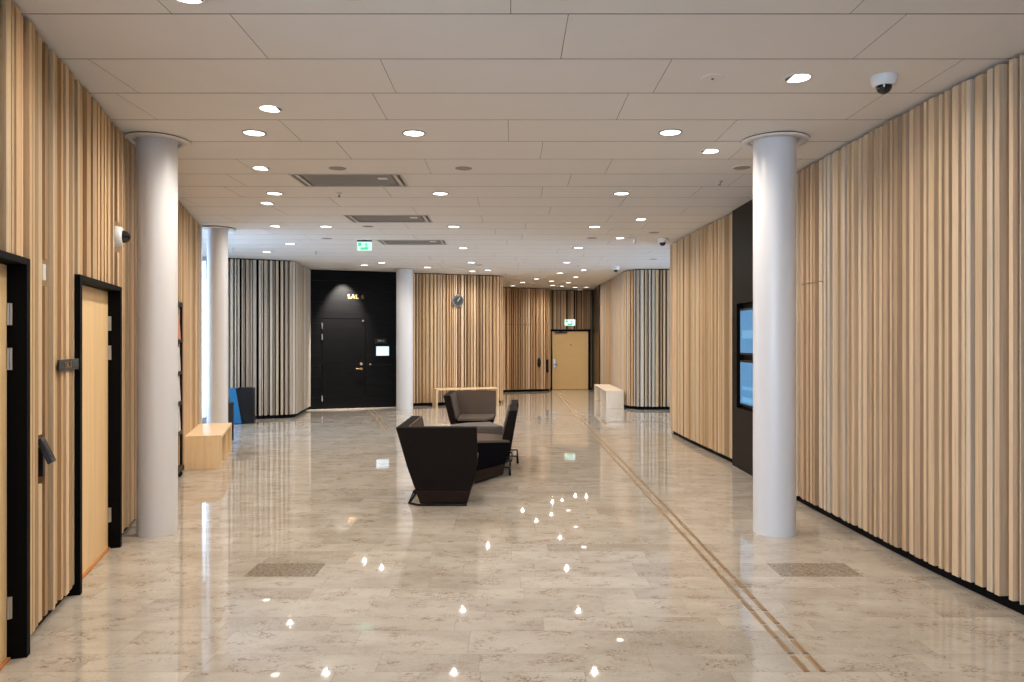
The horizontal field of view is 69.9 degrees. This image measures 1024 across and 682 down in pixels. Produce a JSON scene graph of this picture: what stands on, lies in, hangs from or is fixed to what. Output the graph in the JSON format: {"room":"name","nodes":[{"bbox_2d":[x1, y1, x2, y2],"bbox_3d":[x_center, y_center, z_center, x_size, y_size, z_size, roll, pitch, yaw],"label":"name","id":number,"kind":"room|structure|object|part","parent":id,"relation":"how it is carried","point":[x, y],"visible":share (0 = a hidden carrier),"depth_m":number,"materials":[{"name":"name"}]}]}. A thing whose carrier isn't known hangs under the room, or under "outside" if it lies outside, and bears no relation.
{"room":"building lobby","nodes":[
{"label":"building lobby","id":0,"kind":"room"},
{"bbox_2d":[0,0,199,634],"bbox_3d":[-3.321,-0.040,6.278,0.180,3.280,8.999,0,0,-16],"label":"wall","id":1,"kind":"structure","parent":0,"point":[68,174],"depth_m":4.31,"materials":[{"name":"brown wood"}]},
{"bbox_2d":[0,250,29,670],"bbox_3d":[-2.364,0.589,3.171,0.131,2.022,1.158,0,0,-16],"label":"door","id":2,"kind":"structure","parent":1,"relation":"in","point":[14,269],"depth_m":3.68,"materials":[{"name":"black wood"}]},
{"bbox_2d":[42,264,45,280],"bbox_3d":[-2.624,-0.380,4.034,0.088,0.090,0.044,0,0,-16],"label":"switch box","id":3,"kind":"object","parent":1,"relation":"attached to","point":[43,265],"visible":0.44,"depth_m":4.04,"materials":[{"name":"white plastic"}]},
{"bbox_2d":[38,437,55,476],"bbox_3d":[-2.586,0.635,4.006,0.146,0.210,0.068,0,0,-16],"label":"card reader","id":4,"kind":"object","parent":1,"relation":"attached to","point":[45,452],"visible":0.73,"depth_m":3.99,"materials":[{"name":"black plastic"}]},
{"bbox_2d":[57,358,78,370],"bbox_3d":[-2.666,0.142,4.402,0.012,0.066,0.400,0,0,-16],"label":"room sign","id":5,"kind":"object","parent":1,"relation":"attached to","point":[65,364],"visible":1,"depth_m":4.37,"materials":[{"name":"black metal"}]},
{"bbox_2d":[66,274,121,595],"bbox_3d":[-2.944,0.589,5.141,0.131,2.022,1.152,0,0,-16],"label":"door","id":6,"kind":"structure","parent":1,"relation":"in","point":[97,303],"depth_m":5.31,"materials":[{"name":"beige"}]},
{"bbox_2d":[114,226,130,246],"bbox_3d":[-3.028,-0.810,5.687,0.117,0.164,0.164,0,0,-16],"label":"camera","id":7,"kind":"object","parent":1,"relation":"attached to","point":[121,236],"visible":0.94,"depth_m":5.64,"materials":[{"name":"white plastic"}]},
{"bbox_2d":[200,225,201,423],"bbox_3d":[-6.296,-0.040,10.150,3.700,3.280,0.100,0,0,-16],"label":"wall","id":8,"kind":"structure","parent":0,"point":[200,225],"depth_m":10.62,"materials":[{"name":"white paint"}]},
{"bbox_2d":[202,257,206,420],"bbox_3d":[-7.080,-0.040,14.290,2.184,3.280,0.080,0,0,-21],"label":"window","id":9,"kind":"structure","parent":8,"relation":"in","point":[203,258],"depth_m":14.62,"materials":[{"name":"grey"}]},
{"bbox_2d":[228,258,310,418],"bbox_3d":[-4.992,-0.040,15.695,1.156,3.280,2.927,0,0,26],"label":"wall","id":10,"kind":"structure","parent":0,"point":[269,301],"depth_m":15.09,"materials":[{"name":"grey wood"}]},
{"bbox_2d":[308,269,395,408],"bbox_3d":[-3.647,-0.040,17.546,2.564,3.280,0.090,0,0,-19],"label":"wall","id":11,"kind":"structure","parent":0,"point":[330,289],"depth_m":17.55,"materials":[{"name":"black paint"}]},
{"bbox_2d":[322,319,364,407],"bbox_3d":[-3.996,0.531,17.370,1.014,2.112,0.116,0,0,-19],"label":"door","id":12,"kind":"structure","parent":11,"relation":"in","point":[343,340],"depth_m":17.37,"materials":[{"name":"black wood"}]},
{"bbox_2d":[375,339,386,343],"bbox_3d":[-3.164,0.005,17.657,0.280,0.120,0.014,0,0,-19],"label":"plate","id":13,"kind":"object","parent":11,"relation":"attached to","point":[377,341],"visible":1,"depth_m":17.65,"materials":[{"name":"black plastic"}]},
{"bbox_2d":[375,346,389,355],"bbox_3d":[-3.123,0.241,17.665,0.340,0.260,0.026,0,0,-19],"label":"display","id":14,"kind":"object","parent":11,"relation":"attached to","point":[379,350],"visible":1,"depth_m":17.65,"materials":[{"name":"white plastic"}]},
{"bbox_2d":[413,273,502,405],"bbox_3d":[-1.355,-0.040,20.115,2.252,3.280,4.316,0,0,0],"label":"wall","id":15,"kind":"structure","parent":0,"point":[462,346],"depth_m":18.34,"materials":[{"name":"brown wood"}]},
{"bbox_2d":[452,295,463,306],"bbox_3d":[-1.353,-1.006,18.299,0.310,0.310,0.050,0,0,-20],"label":"wall clock","id":16,"kind":"object","parent":15,"relation":"attached to","point":[457,300],"visible":1,"depth_m":18.29,"materials":[{"name":"silver metal"}]},
{"bbox_2d":[0,389,1023,681],"bbox_3d":[-0.600,1.660,11.000,15.200,0.120,28.400,0,0,0],"label":"floor","id":17,"kind":"structure","parent":0,"point":[304,557],"depth_m":4.93,"materials":[{"name":"stone"}]},
{"bbox_2d":[123,131,191,536],"bbox_3d":[-2.965,-0.045,6.120,0.530,3.290,0.530,0,0,0],"label":"column","id":18,"kind":"structure","parent":17,"relation":"on","point":[156,152],"depth_m":5.99,"materials":[{"name":"white paint"}]},
{"bbox_2d":[178,301,182,476],"bbox_3d":[-3.804,0.573,8.219,0.070,2.054,1.000,0,0,-16],"label":"rack","id":19,"kind":"object","parent":17,"relation":"on","point":[180,304],"visible":0.23,"depth_m":8.66,"materials":[{"name":"black metal"}]},
{"bbox_2d":[184,423,231,469],"bbox_3d":[-4.051,1.390,9.812,0.440,0.420,1.450,0,0,-16],"label":"bench","id":20,"kind":"object","parent":17,"relation":"on","point":[207,445],"visible":1,"depth_m":9.15,"materials":[{"name":"brown wood"}]},
{"bbox_3d":[-3.850,1.405,9.131,0.436,0.390,0.030,0,0,-16],"label":"panel","id":21,"kind":"part","parent":20,"relation":"part of","materials":[{"name":"brown wood"}]},
{"bbox_3d":[-4.251,1.405,10.493,0.436,0.390,0.030,0,0,-16],"label":"panel","id":22,"kind":"part","parent":20,"relation":"part of","materials":[{"name":"brown wood"}]},
{"bbox_2d":[202,226,235,422],"bbox_3d":[-4.385,-0.045,10.900,0.520,3.290,0.520,0,0,0],"label":"column","id":23,"kind":"structure","parent":17,"relation":"on","point":[217,236],"depth_m":10.78,"materials":[{"name":"white paint"}]},
{"bbox_2d":[228,402,233,439],"bbox_3d":[-4.559,1.288,11.553,0.250,0.625,0.270,0,0,0],"label":"litter bin","id":24,"kind":"object","parent":17,"relation":"on","point":[230,404],"visible":0.22,"depth_m":11.60,"materials":[{"name":"black metal"}]},
{"bbox_2d":[229,387,254,423],"bbox_3d":[-5.262,1.255,14.278,0.455,0.690,0.350,0,0,-14],"label":"waste bin","id":25,"kind":"object","parent":17,"relation":"on","point":[243,398],"visible":0.93,"depth_m":14.13,"materials":[{"name":"black"}]},
{"bbox_2d":[394,268,414,409],"bbox_3d":[-2.515,-0.045,17.150,0.480,3.290,0.480,0,0,0],"label":"column","id":26,"kind":"structure","parent":17,"relation":"on","point":[404,276],"depth_m":16.98,"materials":[{"name":"white paint"}]},
{"bbox_2d":[396,416,478,505],"bbox_3d":[-0.714,1.208,7.446,0.763,0.785,1.087,0,0,0],"label":"lounge chair","id":27,"kind":"object","parent":17,"relation":"on","point":[442,461],"visible":1,"depth_m":7.00,"materials":[{"name":"brown paint"}]},
{"bbox_3d":[-0.840,1.589,7.298,0.431,0.022,0.813,0,0,-36],"label":"sled rail","id":28,"kind":"part","parent":27,"relation":"part of","materials":[{"name":"black metal"}]},
{"bbox_3d":[-0.661,1.515,7.433,0.542,0.130,0.710,0,0,0],"label":"kick plate","id":29,"kind":"part","parent":27,"relation":"part of","materials":[{"name":"brown paint"}]},
{"bbox_2d":[432,387,498,406],"bbox_3d":[-1.147,1.380,18.102,1.580,0.440,0.420,0,0,-20],"label":"bench","id":30,"kind":"object","parent":17,"relation":"on","point":[434,390],"visible":0.92,"depth_m":17.93,"materials":[{"name":"brown wood"}]},
{"bbox_3d":[-1.876,1.395,17.839,0.030,0.410,0.416,0,0,-20],"label":"panel","id":31,"kind":"part","parent":30,"relation":"part of","materials":[{"name":"brown wood"}]},
{"bbox_3d":[-0.418,1.395,18.366,0.030,0.410,0.416,0,0,-20],"label":"panel","id":32,"kind":"part","parent":30,"relation":"part of","materials":[{"name":"brown wood"}]},
{"bbox_2d":[443,391,495,423],"bbox_3d":[-0.646,1.208,11.494,0.763,0.785,1.087,0,0,0],"label":"lounge chair","id":33,"kind":"object","parent":17,"relation":"on","point":[461,406],"visible":0.55,"depth_m":11.83,"materials":[{"name":"brown paint"}]},
{"bbox_2d":[457,413,494,420],"bbox_3d":[-0.553,1.183,11.411,0.548,0.031,0.833,0,0,0],"label":"seat cushion","id":34,"kind":"object","parent":33,"relation":"on","point":[460,416],"depth_m":11.29,"materials":[{"name":"grey fabric"}]},
{"bbox_3d":[-0.549,1.325,11.411,0.543,0.250,0.836,0,0,0],"label":"seat","id":35,"kind":"part","parent":33,"relation":"part of","materials":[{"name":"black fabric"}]},
{"bbox_2d":[450,400,518,463],"bbox_3d":[-0.359,1.206,9.802,0.899,0.782,0.752,0,0,0],"label":"lounge chair","id":36,"kind":"object","parent":17,"relation":"on","point":[490,427],"visible":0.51,"depth_m":9.53,"materials":[{"name":"fabric"}]},
{"bbox_2d":[450,422,502,427],"bbox_3d":[-0.461,1.110,9.702,0.695,0.024,0.551,0,0,0],"label":"seat cushion","id":37,"kind":"object","parent":36,"relation":"on","point":[479,424],"depth_m":9.62,"materials":[{"name":"grey fabric"}]},
{"bbox_3d":[-0.461,1.288,9.702,0.696,0.332,0.552,0,0,0],"label":"seat","id":38,"kind":"part","parent":36,"relation":"part of","materials":[{"name":"grey fabric"}]},
{"bbox_3d":[-0.023,1.198,9.825,0.223,0.765,0.706,0,0,0],"label":"backrest","id":39,"kind":"part","parent":36,"relation":"part of","materials":[{"name":"grey fabric"}]},
{"bbox_2d":[474,404,517,482],"bbox_3d":[-0.391,1.206,8.761,0.917,0.782,1.376,0,0,0],"label":"lounge chair","id":40,"kind":"object","parent":17,"relation":"on","point":[492,448],"visible":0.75,"depth_m":8.51,"materials":[{"name":"black fabric"}]},
{"bbox_3d":[-0.444,1.518,8.753,0.730,0.125,1.321,0,0,0],"label":"kick plate","id":41,"kind":"part","parent":40,"relation":"part of","materials":[{"name":"brown paint"}]},
{"bbox_2d":[477,431,508,442],"bbox_3d":[-0.438,1.165,8.746,0.822,0.126,1.344,0,0,0],"label":"seat cushion","id":42,"kind":"object","parent":40,"relation":"on","point":[482,437],"depth_m":8.62,"materials":[{"name":"grey fabric"}]},
{"bbox_3d":[-0.438,1.290,8.746,0.823,0.329,1.347,0,0,0],"label":"seat","id":43,"kind":"part","parent":40,"relation":"part of","materials":[{"name":"black fabric"}]},
{"bbox_3d":[-0.024,1.002,9.025,0.184,0.373,0.848,0,0,0],"label":"backrest","id":44,"kind":"part","parent":40,"relation":"part of","materials":[{"name":"grey fabric"}]},
{"bbox_2d":[594,384,623,408],"bbox_3d":[2.435,1.385,18.550,0.420,0.430,2.500,0,0,0],"label":"bench","id":45,"kind":"object","parent":17,"relation":"on","point":[611,396],"visible":1,"depth_m":17.30,"materials":[{"name":"beige wood"}]},
{"bbox_3d":[2.435,1.400,19.785,0.416,0.400,0.030,0,0,0],"label":"panel","id":46,"kind":"part","parent":45,"relation":"part of","materials":[{"name":"beige wood"}]},
{"bbox_3d":[2.435,1.400,17.315,0.416,0.400,0.030,0,0,0],"label":"panel","id":47,"kind":"part","parent":45,"relation":"part of","materials":[{"name":"beige wood"}]},
{"bbox_2d":[698,553,707,559],"bbox_3d":[1.414,1.597,5.425,0.033,0.005,0.174,0,0,0],"label":"bar","id":48,"kind":"object","parent":17,"relation":"on","point":[701,555],"visible":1,"depth_m":5.42,"materials":[{"name":"gold metal"}]},
{"bbox_2d":[701,546,710,551],"bbox_3d":[1.491,1.597,5.625,0.033,0.005,0.174,0,0,0],"label":"bar","id":49,"kind":"object","parent":17,"relation":"on","point":[705,548],"visible":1,"depth_m":5.62,"materials":[{"name":"gold metal"}]},
{"bbox_2d":[705,561,715,568],"bbox_3d":[1.415,1.597,5.225,0.033,0.005,0.174,0,0,0],"label":"bar","id":50,"kind":"object","parent":17,"relation":"on","point":[709,564],"visible":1,"depth_m":5.20,"materials":[{"name":"gold metal"}]},
{"bbox_2d":[713,570,723,577],"bbox_3d":[1.417,1.597,5.025,0.033,0.005,0.174,0,0,0],"label":"bar","id":51,"kind":"object","parent":17,"relation":"on","point":[717,573],"visible":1,"depth_m":5.01,"materials":[{"name":"brown stone"}]},
{"bbox_2d":[715,561,726,568],"bbox_3d":[1.493,1.597,5.225,0.033,0.005,0.174,0,0,0],"label":"bar","id":52,"kind":"object","parent":17,"relation":"on","point":[719,563],"visible":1,"depth_m":5.22,"materials":[{"name":"gold metal"}]},
{"bbox_2d":[721,579,732,587],"bbox_3d":[1.418,1.597,4.825,0.033,0.005,0.174,0,0,0],"label":"bar","id":53,"kind":"object","parent":17,"relation":"on","point":[725,581],"visible":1,"depth_m":4.81,"materials":[{"name":"brown stone"}]},
{"bbox_2d":[724,570,735,577],"bbox_3d":[1.495,1.597,5.025,0.033,0.005,0.174,0,0,0],"label":"bar","id":54,"kind":"object","parent":17,"relation":"on","point":[728,572],"visible":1,"depth_m":5.01,"materials":[{"name":"gold metal"}]},
{"bbox_2d":[730,589,742,598],"bbox_3d":[1.419,1.597,4.625,0.033,0.005,0.174,0,0,0],"label":"bar","id":55,"kind":"object","parent":17,"relation":"on","point":[734,591],"visible":1,"depth_m":4.62,"materials":[{"name":"gold metal"}]},
{"bbox_2d":[732,579,744,587],"bbox_3d":[1.496,1.597,4.825,0.033,0.005,0.174,0,0,0],"label":"bar","id":56,"kind":"object","parent":17,"relation":"on","point":[736,581],"visible":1,"depth_m":4.81,"materials":[{"name":"gold metal"}]},
{"bbox_2d":[740,600,753,610],"bbox_3d":[1.420,1.597,4.425,0.033,0.005,0.174,0,0,0],"label":"bar","id":57,"kind":"object","parent":17,"relation":"on","point":[743,602],"visible":1,"depth_m":4.41,"materials":[{"name":"gold metal"}]},
{"bbox_2d":[742,589,755,598],"bbox_3d":[1.497,1.597,4.625,0.033,0.005,0.174,0,0,0],"label":"bar","id":58,"kind":"object","parent":17,"relation":"on","point":[746,591],"visible":1,"depth_m":4.61,"materials":[{"name":"gold metal"}]},
{"bbox_2d":[751,612,765,623],"bbox_3d":[1.421,1.597,4.225,0.033,0.005,0.174,0,0,0],"label":"bar","id":59,"kind":"object","parent":17,"relation":"on","point":[759,619],"visible":1,"depth_m":4.22,"materials":[{"name":"gold metal"}]},
{"bbox_2d":[752,600,766,610],"bbox_3d":[1.498,1.597,4.425,0.033,0.005,0.174,0,0,0],"label":"bar","id":60,"kind":"object","parent":17,"relation":"on","point":[756,602],"visible":1,"depth_m":4.42,"materials":[{"name":"gold metal"}]},
{"bbox_2d":[763,625,778,637],"bbox_3d":[1.423,1.597,4.025,0.033,0.005,0.174,0,0,0],"label":"bar","id":61,"kind":"object","parent":17,"relation":"on","point":[768,629],"visible":1,"depth_m":4.02,"materials":[{"name":"gold metal"}]},
{"bbox_2d":[764,612,779,623],"bbox_3d":[1.499,1.597,4.225,0.033,0.005,0.174,0,0,0],"label":"bar","id":62,"kind":"object","parent":17,"relation":"on","point":[767,614],"visible":1,"depth_m":4.22,"materials":[{"name":"gold metal"}]},
{"bbox_2d":[740,131,809,537],"bbox_3d":[2.194,-0.045,6.120,0.550,3.290,0.550,0,0,0],"label":"column","id":63,"kind":"structure","parent":17,"relation":"on","point":[774,153],"depth_m":5.97,"materials":[{"name":"white paint"}]},
{"bbox_2d":[775,640,793,653],"bbox_3d":[1.424,1.597,3.825,0.033,0.005,0.174,0,0,0],"label":"bar","id":64,"kind":"object","parent":17,"relation":"on","point":[785,648],"visible":1,"depth_m":3.81,"materials":[{"name":"gold metal"}]},
{"bbox_2d":[777,625,792,637],"bbox_3d":[1.500,1.597,4.025,0.033,0.005,0.174,0,0,0],"label":"bar","id":65,"kind":"object","parent":17,"relation":"on","point":[784,631],"visible":1,"depth_m":4.02,"materials":[{"name":"gold metal"}]},
{"bbox_2d":[790,640,808,653],"bbox_3d":[1.502,1.597,3.825,0.033,0.005,0.174,0,0,0],"label":"bar","id":66,"kind":"object","parent":17,"relation":"on","point":[800,648],"visible":1,"depth_m":3.81,"materials":[{"name":"gold metal"}]},
{"bbox_2d":[790,656,809,671],"bbox_3d":[1.425,1.597,3.625,0.033,0.005,0.174,0,0,0],"label":"bar","id":67,"kind":"object","parent":17,"relation":"on","point":[795,659],"visible":1,"depth_m":3.62,"materials":[{"name":"gold metal"}]},
{"bbox_2d":[805,656,825,671],"bbox_3d":[1.503,1.597,3.625,0.033,0.005,0.174,0,0,0],"label":"bar","id":68,"kind":"object","parent":17,"relation":"on","point":[811,659],"visible":1,"depth_m":3.62,"materials":[{"name":"gold metal"}]},
{"bbox_2d":[11,0,1023,289],"bbox_3d":[-0.600,-1.755,10.960,15.200,0.150,28.792,0,0,0],"label":"ceiling","id":69,"kind":"structure","parent":0,"point":[555,108],"depth_m":5.07,"materials":[{"name":"grey"}]},
{"bbox_2d":[175,0,206,4],"bbox_3d":[-1.580,-1.677,3.560,0.176,0.006,0.176,0,0,0],"label":"recessed light","id":70,"kind":"object","parent":69,"relation":"in","point":[190,2],"visible":1,"depth_m":3.62,"materials":[{"name":"white"}]},
{"bbox_2d":[242,129,266,136],"bbox_3d":[-2.079,-1.676,5.907,0.190,0.008,0.190,0,0,0],"label":"recessed light","id":71,"kind":"object","parent":69,"relation":"in","point":[249,132],"visible":1,"depth_m":5.91,"materials":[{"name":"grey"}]},
{"bbox_2d":[244,131,264,135],"bbox_3d":[-2.079,-1.678,5.907,0.160,0.002,0.160,0,0,0],"label":"diffuser","id":72,"kind":"object","parent":71,"relation":"attached to","point":[249,133],"depth_m":5.92,"materials":[{"name":"white plastic"}]},
{"bbox_2d":[252,166,270,170],"bbox_3d":[-2.434,-1.677,7.108,0.176,0.006,0.176,0,0,0],"label":"recessed light","id":73,"kind":"object","parent":69,"relation":"in","point":[262,168],"visible":1,"depth_m":7.12,"materials":[{"name":"white"}]},
{"bbox_2d":[260,202,274,204],"bbox_3d":[-2.977,-1.677,8.911,0.176,0.006,0.176,0,0,0],"label":"recessed light","id":74,"kind":"object","parent":69,"relation":"in","point":[265,203],"visible":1,"depth_m":8.93,"materials":[{"name":"white"}]},
{"bbox_2d":[258,105,283,112],"bbox_3d":[-1.741,-1.677,5.289,0.176,0.006,0.176,0,0,0],"label":"recessed light","id":75,"kind":"object","parent":69,"relation":"in","point":[266,108],"visible":1,"depth_m":5.28,"materials":[{"name":"white plastic"}]},
{"bbox_2d":[266,192,282,194],"bbox_3d":[-2.700,-1.676,8.326,0.190,0.008,0.190,0,0,0],"label":"recessed light","id":76,"kind":"object","parent":69,"relation":"in","point":[268,193],"visible":1,"depth_m":8.32,"materials":[{"name":"white"}]},
{"bbox_2d":[319,225,332,227],"bbox_3d":[-2.727,-1.676,10.731,0.190,0.008,0.190,0,0,0],"label":"recessed light","id":77,"kind":"object","parent":69,"relation":"in","point":[322,226],"visible":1,"depth_m":10.72,"materials":[{"name":"white"}]},
{"bbox_2d":[328,166,346,169],"bbox_3d":[-1.696,-1.677,7.108,0.178,0.006,0.178,0,0,0],"label":"ceiling speaker","id":78,"kind":"object","parent":69,"relation":"attached to","point":[329,167],"visible":1,"depth_m":7.10},
{"bbox_2d":[288,174,408,186],"bbox_3d":[-1.685,-1.692,7.660,1.130,0.036,0.590,0,0,0],"label":"ceiling vent","id":79,"kind":"object","parent":69,"relation":"in","point":[307,180],"visible":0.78,"depth_m":7.68,"materials":[{"name":"grey metal"}]},
{"bbox_2d":[357,240,371,250],"bbox_3d":[-2.458,-1.594,12.200,0.240,0.172,0.051,0,0,0],"label":"exit sign","id":80,"kind":"object","parent":69,"relation":"hanging from","point":[362,245],"visible":1,"depth_m":12.18,"materials":[{"name":"green plastic"}]},
{"bbox_2d":[343,215,432,222],"bbox_3d":[-1.685,-1.692,10.060,1.130,0.036,0.590,0,0,0],"label":"ceiling vent","id":81,"kind":"object","parent":69,"relation":"in","point":[353,218],"visible":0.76,"depth_m":10.08,"materials":[{"name":"grey metal"}]},
{"bbox_2d":[377,240,447,244],"bbox_3d":[-1.685,-1.692,12.460,1.130,0.036,0.590,0,0,0],"label":"ceiling vent","id":82,"kind":"object","parent":69,"relation":"in","point":[383,242],"visible":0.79,"depth_m":12.51,"materials":[{"name":"grey metal"}]},
{"bbox_2d":[402,130,425,136],"bbox_3d":[-0.792,-1.676,5.912,0.190,0.008,0.190,0,0,0],"label":"recessed light","id":83,"kind":"object","parent":69,"relation":"in","point":[411,133],"visible":1,"depth_m":5.92,"materials":[{"name":"white"}]},
{"bbox_2d":[404,131,423,135],"bbox_3d":[-0.792,-1.678,5.912,0.160,0.002,0.160,0,0,0],"label":"diffuser","id":84,"kind":"object","parent":83,"relation":"attached to","point":[407,133],"depth_m":5.92,"materials":[{"name":"white plastic"}]},
{"bbox_2d":[432,192,448,195],"bbox_3d":[-0.816,-1.676,8.332,0.190,0.008,0.190,0,0,0],"label":"recessed light","id":85,"kind":"object","parent":69,"relation":"in","point":[433,193],"visible":1,"depth_m":8.32,"materials":[{"name":"white"}]},
{"bbox_2d":[455,166,472,169],"bbox_3d":[-0.470,-1.677,7.108,0.178,0.006,0.178,0,0,0],"label":"ceiling speaker","id":86,"kind":"object","parent":69,"relation":"attached to","point":[457,167],"visible":1,"depth_m":7.10},
{"bbox_2d":[612,266,619,271],"bbox_3d":[2.350,-1.619,16.574,0.172,0.123,0.172,0,0,0],"label":"ceiling camera","id":87,"kind":"object","parent":69,"relation":"attached to","point":[615,268],"visible":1,"depth_m":16.51,"materials":[{"name":"white plastic"}]},
{"bbox_2d":[613,192,629,194],"bbox_3d":[1.247,-1.676,8.326,0.190,0.008,0.190,0,0,0],"label":"recessed light","id":88,"kind":"object","parent":69,"relation":"in","point":[615,193],"visible":1,"depth_m":8.32,"materials":[{"name":"white"}]},
{"bbox_2d":[657,238,667,245],"bbox_3d":[2.468,-1.619,11.998,0.172,0.123,0.172,0,0,0],"label":"ceiling camera","id":89,"kind":"object","parent":69,"relation":"attached to","point":[662,241],"visible":1,"depth_m":11.95,"materials":[{"name":"white plastic"}]},
{"bbox_2d":[658,129,681,135],"bbox_3d":[1.274,-1.676,5.890,0.190,0.008,0.190,0,0,0],"label":"recessed light","id":90,"kind":"object","parent":69,"relation":"in","point":[667,132],"visible":1,"depth_m":5.89,"materials":[{"name":"white"}]},
{"bbox_2d":[660,130,679,134],"bbox_3d":[1.274,-1.678,5.890,0.160,0.002,0.160,0,0,0],"label":"diffuser","id":91,"kind":"object","parent":90,"relation":"attached to","point":[663,132],"depth_m":5.89,"materials":[{"name":"white plastic"}]},
{"bbox_2d":[699,148,719,153],"bbox_3d":[1.746,-1.677,6.472,0.176,0.006,0.176,0,0,0],"label":"recessed light","id":92,"kind":"object","parent":69,"relation":"in","point":[710,150],"visible":1,"depth_m":6.48,"materials":[{"name":"white"}]},
{"bbox_2d":[700,74,724,82],"bbox_3d":[1.280,-1.675,4.672,0.150,0.010,0.150,0,0,0],"label":"smoke detector","id":93,"kind":"object","parent":69,"relation":"attached to","point":[709,78],"visible":1,"depth_m":4.67,"materials":[{"name":"white plastic"}]},
{"bbox_2d":[732,165,750,169],"bbox_3d":[2.224,-1.677,7.084,0.178,0.006,0.178,0,0,0],"label":"ceiling speaker","id":94,"kind":"object","parent":69,"relation":"attached to","point":[741,167],"visible":1,"depth_m":7.06},
{"bbox_2d":[783,73,811,82],"bbox_3d":[1.822,-1.677,4.672,0.176,0.006,0.176,0,0,0],"label":"recessed light","id":95,"kind":"object","parent":69,"relation":"in","point":[797,77],"visible":1,"depth_m":4.67,"materials":[{"name":"white"}]},
{"bbox_2d":[870,72,897,93],"bbox_3d":[2.363,-1.624,4.649,0.156,0.112,0.156,0,0,0],"label":"ceiling camera","id":96,"kind":"object","parent":69,"relation":"attached to","point":[883,83],"visible":1,"depth_m":4.61,"materials":[{"name":"white plastic"}]},
{"bbox_2d":[503,287,550,391],"bbox_3d":[-0.121,-0.040,22.998,3.556,3.280,0.747,0,0,-31],"label":"wall","id":97,"kind":"structure","parent":0,"point":[526,311],"depth_m":23.05,"materials":[{"name":"brown wood"}]},
{"bbox_2d":[546,359,548,372],"bbox_3d":[1.133,0.796,23.316,0.056,0.424,0.124,0,0,-20],"label":"handle","id":98,"kind":"object","parent":97,"relation":"attached to","point":[547,360],"visible":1,"depth_m":23.31,"materials":[{"name":"grey metal"}]},
{"bbox_2d":[551,290,590,389],"bbox_3d":[1.972,-0.040,24.190,1.354,3.280,0.180,0,0,4],"label":"wall","id":99,"kind":"structure","parent":0,"point":[565,304],"depth_m":24.14,"materials":[{"name":"brown wood"}]},
{"bbox_2d":[550,329,589,389],"bbox_3d":[1.918,0.611,24.118,1.297,1.979,0.171,0,0,4],"label":"door","id":100,"kind":"structure","parent":99,"relation":"in","point":[570,348],"depth_m":24.15,"materials":[{"name":"brown wood"}]},
{"bbox_2d":[565,319,574,325],"bbox_3d":[1.908,-0.607,24.079,0.340,0.200,0.046,0,0,4],"label":"exit sign","id":101,"kind":"object","parent":99,"relation":"attached to","point":[570,322],"visible":1,"depth_m":24.06,"materials":[{"name":"teal plastic"}]},
{"bbox_2d":[591,285,599,390],"bbox_3d":[2.660,-0.040,22.950,0.120,3.280,2.100,0,0,0],"label":"panel","id":102,"kind":"object","parent":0,"point":[595,293],"visible":0.71,"depth_m":23.01,"materials":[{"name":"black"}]},
{"bbox_2d":[600,269,669,409],"bbox_3d":[4.760,-0.040,19.442,4.277,3.280,4.883,0,0,0],"label":"wall","id":103,"kind":"structure","parent":0,"point":[634,304],"depth_m":17.15,"materials":[{"name":"brown wood"}]},
{"bbox_2d":[670,213,731,461],"bbox_3d":[4.840,-0.040,11.150,4.235,3.280,3.358,0,0,0],"label":"wall","id":104,"kind":"structure","parent":0,"point":[700,261],"depth_m":10.71,"materials":[{"name":"brown wood"}]},
{"bbox_2d":[732,199,797,499],"bbox_3d":[2.905,-0.040,8.402,0.120,3.280,2.105,0,0,0],"label":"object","id":105,"kind":"object","parent":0,"point":[742,216],"visible":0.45,"depth_m":9.12,"materials":[{"name":"black metal"}]},
{"bbox_2d":[740,308,752,354],"bbox_3d":[2.893,-0.115,8.525,0.060,0.570,1.370,0,0,0],"label":"wall display","id":106,"kind":"object","parent":105,"relation":"attached to","point":[746,315],"visible":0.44,"depth_m":8.94,"materials":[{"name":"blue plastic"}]},
{"bbox_2d":[740,360,752,407],"bbox_3d":[2.893,0.520,8.525,0.060,0.560,1.370,0,0,0],"label":"wall display","id":107,"kind":"object","parent":105,"relation":"attached to","point":[746,366],"visible":0.42,"depth_m":8.94,"materials":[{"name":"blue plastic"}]},
{"bbox_2d":[796,55,1023,614],"bbox_3d":[2.983,-0.040,4.872,0.237,3.280,4.944,0,0,-3],"label":"wall","id":108,"kind":"structure","parent":0,"point":[910,235],"depth_m":5.13,"materials":[{"name":"brown wood"}]}
]}

